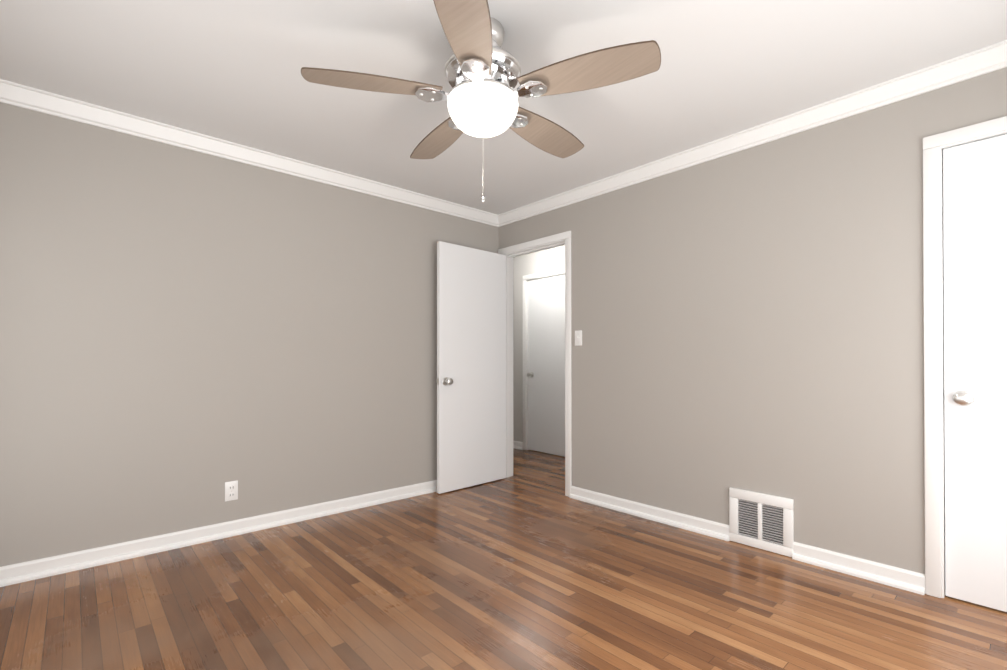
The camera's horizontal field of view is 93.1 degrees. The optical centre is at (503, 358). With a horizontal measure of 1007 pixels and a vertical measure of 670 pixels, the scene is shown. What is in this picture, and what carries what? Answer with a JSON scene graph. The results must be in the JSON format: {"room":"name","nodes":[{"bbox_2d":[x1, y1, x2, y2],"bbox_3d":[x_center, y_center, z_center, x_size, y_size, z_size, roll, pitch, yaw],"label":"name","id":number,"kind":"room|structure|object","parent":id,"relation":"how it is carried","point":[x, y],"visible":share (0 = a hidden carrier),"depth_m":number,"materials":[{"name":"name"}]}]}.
{"room":"empty bedroom","nodes":[
{"label":"empty bedroom","id":0,"kind":"room"},
{"bbox_2d":[0,102,498,566],"bbox_3d":[-1.410,-0.108,3.161,3.570,2.345,0.120,0,0,-42],"label":"wall","id":1,"kind":"structure","parent":0,"point":[186,335],"depth_m":2.74,"materials":[{"name":"grey paint"}]},
{"bbox_2d":[0,480,436,586],"bbox_3d":[-1.316,1.022,3.139,3.450,0.085,0.030,0,0,-42],"label":"baseboard","id":2,"kind":"structure","parent":1,"relation":"attached to","point":[12,574],"depth_m":2.71,"materials":[{"name":"white wood"}]},
{"bbox_2d":[225,480,237,501],"bbox_3d":[-1.634,0.798,2.867,0.070,0.115,0.008,0,0,-42],"label":"electrical outlet","id":3,"kind":"object","parent":1,"relation":"attached to","point":[231,490],"visible":1,"depth_m":2.86,"materials":[{"name":"white plastic"}]},
{"bbox_2d":[0,79,497,226],"bbox_3d":[-1.307,-1.236,3.143,3.450,0.088,0.055,0,0,-42],"label":"crown molding","id":4,"kind":"structure","parent":1,"relation":"attached to","point":[30,98],"depth_m":2.78,"materials":[{"name":"white wood"}]},
{"bbox_2d":[0,448,1006,669],"bbox_3d":[-0.164,1.112,2.682,4.790,0.100,5.690,0,0,-42],"label":"floor","id":5,"kind":"structure","parent":0,"point":[528,565],"depth_m":2.06,"materials":[{"name":"brown wood"}]},
{"bbox_2d":[0,0,1006,214],"bbox_3d":[-0.164,-1.333,2.696,4.790,0.100,5.690,0,0,-42],"label":"ceiling","id":6,"kind":"structure","parent":0,"point":[228,70],"depth_m":2.10,"materials":[{"name":"white paint"}]},
{"bbox_2d":[301,0,660,202],"bbox_3d":[-0.071,-0.948,1.912,1.265,0.679,1.277,0,0,-42],"label":"ceiling fan","id":7,"kind":"object","parent":6,"relation":"hanging from","point":[483,76],"visible":1,"depth_m":1.76,"materials":[{"name":"brown wood"}]},
{"bbox_2d":[513,245,564,441],"bbox_3d":[0.244,-0.093,5.723,0.120,2.345,1.490,0,0,-42],"label":"wall","id":8,"kind":"structure","parent":0,"point":[519,267],"depth_m":5.68,"materials":[{"name":"grey paint"}]},
{"bbox_2d":[513,441,522,449],"bbox_3d":[-0.043,1.038,5.923,0.030,0.085,0.798,0,0,-42],"label":"baseboard","id":9,"kind":"structure","parent":8,"relation":"attached to","point":[517,445],"depth_m":5.68,"materials":[{"name":"white wood"}]},
{"bbox_2d":[523,268,564,449],"bbox_3d":[0.520,0.052,5.405,0.136,2.052,0.734,0,0,-42],"label":"door frame","id":10,"kind":"structure","parent":8,"relation":"attached to","point":[541,275],"depth_m":5.60,"materials":[{"name":"white wood"}]},
{"bbox_2d":[527,275,564,456],"bbox_3d":[0.481,0.081,5.364,0.102,1.978,0.614,0,0,-42],"label":"hall door","id":11,"kind":"structure","parent":8,"relation":"in","point":[546,365],"depth_m":5.38,"materials":[{"name":"white wood"}]},
{"bbox_2d":[499,67,1006,573],"bbox_3d":[0.702,-0.105,3.574,0.120,2.345,5.295,0,0,-42],"label":"wall","id":12,"kind":"structure","parent":0,"point":[750,319],"depth_m":2.62,"materials":[{"name":"grey paint"}]},
{"bbox_2d":[498,231,571,496],"bbox_3d":[0.288,0.044,4.031,0.152,2.052,0.843,0,0,-42],"label":"door frame","id":13,"kind":"structure","parent":12,"relation":"attached to","point":[544,243],"depth_m":3.94,"materials":[{"name":"white wood"}]},
{"bbox_2d":[436,241,505,493],"bbox_3d":[-0.243,0.072,3.991,0.733,1.978,0.169,0,0,-42],"label":"bedroom door","id":14,"kind":"structure","parent":13,"relation":"attached to","point":[471,367],"depth_m":3.95,"materials":[{"name":"white painted wood"},{"name":"satin nickel"}]},
{"bbox_2d":[575,330,581,345],"bbox_3d":[0.566,-0.153,3.623,0.016,0.115,0.070,0,0,-42],"label":"light switch","id":15,"kind":"object","parent":12,"relation":"attached to","point":[578,338],"visible":1,"depth_m":3.62,"materials":[{"name":"white plastic"}]},
{"bbox_2d":[569,486,729,540],"bbox_3d":[0.914,1.022,3.219,0.030,0.085,1.193,0,0,-42],"label":"baseboard","id":16,"kind":"structure","parent":12,"relation":"attached to","point":[693,524],"depth_m":3.13,"materials":[{"name":"white wood"}]},
{"bbox_2d":[498,40,1006,226],"bbox_3d":[1.224,-1.238,2.870,0.055,0.088,3.850,0,0,-42],"label":"crown molding","id":17,"kind":"structure","parent":12,"relation":"attached to","point":[982,61],"depth_m":2.50,"materials":[{"name":"white wood"}]},
{"bbox_2d":[729,487,793,556],"bbox_3d":[1.429,0.906,2.658,0.018,0.308,0.331,0,0,-42],"label":"air vent","id":18,"kind":"object","parent":12,"relation":"in","point":[761,521],"visible":0.98,"depth_m":2.65,"materials":[{"name":"white metal"}]},
{"bbox_2d":[792,542,924,594],"bbox_3d":[1.712,1.017,2.335,0.030,0.085,0.527,0,0,-42],"label":"baseboard","id":19,"kind":"structure","parent":12,"relation":"attached to","point":[899,578],"depth_m":2.31,"materials":[{"name":"white wood"}]},
{"bbox_2d":[923,116,1006,597],"bbox_3d":[2.217,0.031,1.880,0.136,2.052,0.834,0,0,-42],"label":"door frame","id":20,"kind":"structure","parent":12,"relation":"attached to","point":[934,146],"depth_m":2.12,"materials":[{"name":"white wood"}]},
{"bbox_2d":[943,134,1006,611],"bbox_3d":[2.178,0.060,1.839,0.102,1.978,0.714,0,0,-42],"label":"closet door","id":21,"kind":"structure","parent":12,"relation":"in","point":[975,283],"depth_m":2.04,"materials":[{"name":"white wood"}]}
]}

